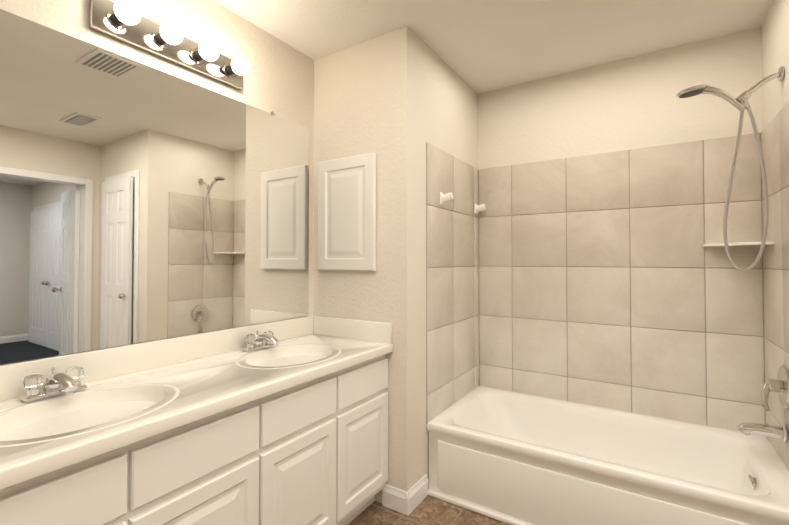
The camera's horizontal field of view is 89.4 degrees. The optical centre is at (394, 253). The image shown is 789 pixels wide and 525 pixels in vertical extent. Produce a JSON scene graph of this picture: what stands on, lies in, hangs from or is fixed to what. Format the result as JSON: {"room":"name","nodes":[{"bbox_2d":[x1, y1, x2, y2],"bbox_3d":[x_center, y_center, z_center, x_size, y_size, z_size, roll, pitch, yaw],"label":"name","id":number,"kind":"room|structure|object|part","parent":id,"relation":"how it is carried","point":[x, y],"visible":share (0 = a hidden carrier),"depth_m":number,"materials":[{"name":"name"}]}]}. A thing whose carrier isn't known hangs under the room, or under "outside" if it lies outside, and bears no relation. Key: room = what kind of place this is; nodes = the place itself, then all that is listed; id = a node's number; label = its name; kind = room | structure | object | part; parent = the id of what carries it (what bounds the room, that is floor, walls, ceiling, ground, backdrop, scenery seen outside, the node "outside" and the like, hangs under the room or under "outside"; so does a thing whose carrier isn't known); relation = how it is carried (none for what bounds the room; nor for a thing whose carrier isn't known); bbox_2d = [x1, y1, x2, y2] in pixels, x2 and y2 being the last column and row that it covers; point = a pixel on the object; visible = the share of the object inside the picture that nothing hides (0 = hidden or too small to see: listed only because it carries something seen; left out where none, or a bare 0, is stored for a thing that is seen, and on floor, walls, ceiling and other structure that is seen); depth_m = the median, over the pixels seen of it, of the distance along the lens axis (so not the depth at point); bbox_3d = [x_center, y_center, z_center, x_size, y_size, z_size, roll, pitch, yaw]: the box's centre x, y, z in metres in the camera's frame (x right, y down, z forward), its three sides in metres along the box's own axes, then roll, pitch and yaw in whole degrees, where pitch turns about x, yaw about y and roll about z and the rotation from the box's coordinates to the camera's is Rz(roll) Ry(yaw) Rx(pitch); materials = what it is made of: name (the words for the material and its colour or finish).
{"room":"bathroom","nodes":[
{"label":"bathroom","id":0,"kind":"room"},
{"bbox_2d":[0,0,313,364],"bbox_3d":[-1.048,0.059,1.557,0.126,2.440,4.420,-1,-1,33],"label":"mirror","id":1,"kind":"object","parent":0,"point":[140,202],"depth_m":1.56,"materials":[{"name":"clear glass"}]},
{"bbox_2d":[89,0,249,89],"bbox_3d":[-0.852,-0.855,1.631,0.152,0.120,0.620,-1,-1,33],"label":"sconce","id":2,"kind":"object","parent":1,"relation":"attached to","point":[125,21],"visible":1,"depth_m":1.56,"materials":[{"name":"silver metal"}]},
{"bbox_2d":[313,26,477,502],"bbox_3d":[0.128,0.079,2.691,0.640,2.440,1.240,-1,-1,33],"label":"wall","id":3,"kind":"structure","parent":0,"point":[395,101],"depth_m":2.11,"materials":[{"name":"paint"}]},
{"bbox_2d":[0,315,311,398],"bbox_3d":[-1.013,0.396,1.481,0.020,0.107,2.018,-1,-1,33],"label":"backsplash","id":4,"kind":"structure","parent":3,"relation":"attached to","point":[46,374],"depth_m":1.50,"materials":[{"name":"white stone"}]},
{"bbox_2d":[318,152,375,270],"bbox_3d":[-0.269,-0.220,2.199,0.400,0.620,0.026,-1,-1,33],"label":"medicine cabinet","id":5,"kind":"object","parent":3,"relation":"attached to","point":[346,213],"visible":0.98,"depth_m":2.18,"materials":[{"name":"white wood"}]},
{"bbox_2d":[312,315,391,342],"bbox_3d":[-0.241,0.408,2.171,0.534,0.107,0.020,-1,-1,33],"label":"backsplash","id":6,"kind":"structure","parent":3,"relation":"attached to","point":[374,331],"depth_m":2.15,"materials":[{"name":"white stone"}]},
{"bbox_2d":[382,484,409,515],"bbox_3d":[0.006,1.234,2.005,0.154,0.105,0.014,-1,-1,33],"label":"baseboard","id":7,"kind":"structure","parent":3,"relation":"attached to","point":[393,498],"depth_m":2.00,"materials":[{"name":"white wood"}]},
{"bbox_2d":[406,474,427,514],"bbox_3d":[0.118,1.234,2.050,0.014,0.105,0.212,-1,-1,33],"label":"baseboard","id":8,"kind":"structure","parent":3,"relation":"attached to","point":[418,491],"depth_m":2.04,"materials":[{"name":"white wood"}]},
{"bbox_2d":[426,142,478,423],"bbox_3d":[0.383,0.159,2.486,0.009,1.528,0.769,-1,-1,33],"label":"wall tile","id":9,"kind":"structure","parent":3,"relation":"attached to","point":[452,302],"depth_m":2.41,"materials":[{"name":"beige tile"}]},
{"bbox_2d":[439,192,453,204],"bbox_3d":[0.302,-0.318,2.290,0.075,0.070,0.056,-1,-1,33],"label":"post","id":10,"kind":"object","parent":9,"relation":"attached to","point":[444,198],"depth_m":2.28,"materials":[{"name":"white ceramic"}]},
{"bbox_2d":[474,204,485,213],"bbox_3d":[0.591,-0.310,2.739,0.075,0.070,0.056,-1,-1,33],"label":"post","id":11,"kind":"object","parent":9,"relation":"attached to","point":[477,208],"depth_m":2.73,"materials":[{"name":"white ceramic"}]},
{"bbox_2d":[348,495,509,524],"bbox_3d":[0.304,1.294,0.668,3.340,0.060,4.420,-1,-1,33],"label":"floor","id":12,"kind":"structure","parent":0,"point":[429,510],"depth_m":1.95,"materials":[{"name":"brown tile"}]},
{"bbox_2d":[0,355,387,524],"bbox_3d":[-0.794,0.883,1.337,0.534,0.786,2.008,-1,-1,33],"label":"bathroom vanity","id":13,"kind":"object","parent":12,"relation":"on","point":[282,422],"depth_m":1.34,"materials":[{"name":"white wood"}]},
{"bbox_2d":[0,335,392,494],"bbox_3d":[-0.786,0.467,1.333,0.560,0.042,2.018,-1,-1,33],"label":"countertop","id":14,"kind":"structure","parent":13,"relation":"on","point":[43,434],"depth_m":1.25,"materials":[{"name":"white stone"}]},
{"bbox_2d":[20,366,86,402],"bbox_3d":[-1.026,0.401,1.228,0.157,0.084,0.156,-1,-1,33],"label":"faucet","id":15,"kind":"object","parent":14,"relation":"on","point":[59,387],"depth_m":1.22,"materials":[{"name":"silver metal"}]},
{"bbox_2d":[242,331,279,351],"bbox_3d":[-0.605,0.412,1.884,0.157,0.084,0.156,-1,-1,33],"label":"faucet","id":16,"kind":"object","parent":14,"relation":"on","point":[254,344],"depth_m":1.87,"materials":[{"name":"silver metal"}]},
{"bbox_2d":[427,385,788,524],"bbox_3d":[1.013,1.098,2.062,1.506,0.380,0.790,-1,-1,33],"label":"bathtub","id":17,"kind":"object","parent":12,"relation":"on","point":[510,457],"visible":0.98,"depth_m":1.96,"materials":[{"name":"white ceramic"}]},
{"bbox_2d":[214,0,773,93],"bbox_3d":[1.777,-1.242,-0.234,6.840,0.100,4.420,-1,-1,33],"label":"ceiling","id":18,"kind":"structure","parent":0,"point":[479,46],"depth_m":2.02,"materials":[{"name":"paint"}]},
{"bbox_2d":[478,27,765,423],"bbox_3d":[1.298,0.076,2.523,1.510,2.440,0.260,-1,-1,33],"label":"wall","id":19,"kind":"structure","parent":0,"point":[629,104],"depth_m":2.34,"materials":[{"name":"paint"}]},
{"bbox_2d":[479,133,764,430],"bbox_3d":[1.225,0.158,2.408,1.492,1.528,0.009,-1,-1,33],"label":"wall tile","id":20,"kind":"structure","parent":19,"relation":"attached to","point":[608,280],"depth_m":2.31,"materials":[{"name":"beige tile"}]},
{"bbox_2d":[703,241,774,246],"bbox_3d":[1.684,-0.047,1.969,0.240,0.014,0.240,-1,-1,33],"label":"corner shelf","id":21,"kind":"object","parent":19,"relation":"attached to","point":[740,244],"visible":0.83,"depth_m":1.93,"materials":[{"name":"white ceramic"}]},
{"bbox_2d":[761,0,788,129],"bbox_3d":[2.162,0.057,1.445,1.110,2.440,1.140,-1,-1,33],"label":"wall","id":22,"kind":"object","parent":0,"point":[775,47],"depth_m":1.81,"materials":[{"name":"paint"}]},
{"bbox_2d":[761,101,788,470],"bbox_3d":[1.669,0.146,1.711,0.009,1.528,0.686,-1,-1,33],"label":"wall tile","id":23,"kind":"structure","parent":22,"relation":"attached to","point":[775,141],"depth_m":1.78,"materials":[{"name":"beige tile"}]},
{"bbox_2d":[676,66,788,441],"bbox_3d":[1.499,-0.002,1.789,0.375,1.589,0.176,-1,-1,33],"label":"shower","id":24,"kind":"object","parent":23,"relation":"attached to","point":[780,384],"visible":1,"depth_m":1.74,"materials":[{"name":"silver metal"}]},
{"bbox_3d":[1.581,0.757,1.723,0.161,0.068,0.068,-1,-1,33],"label":"spout","id":25,"kind":"part","parent":24,"relation":"part of","materials":[{"name":"silver metal"}]}
]}

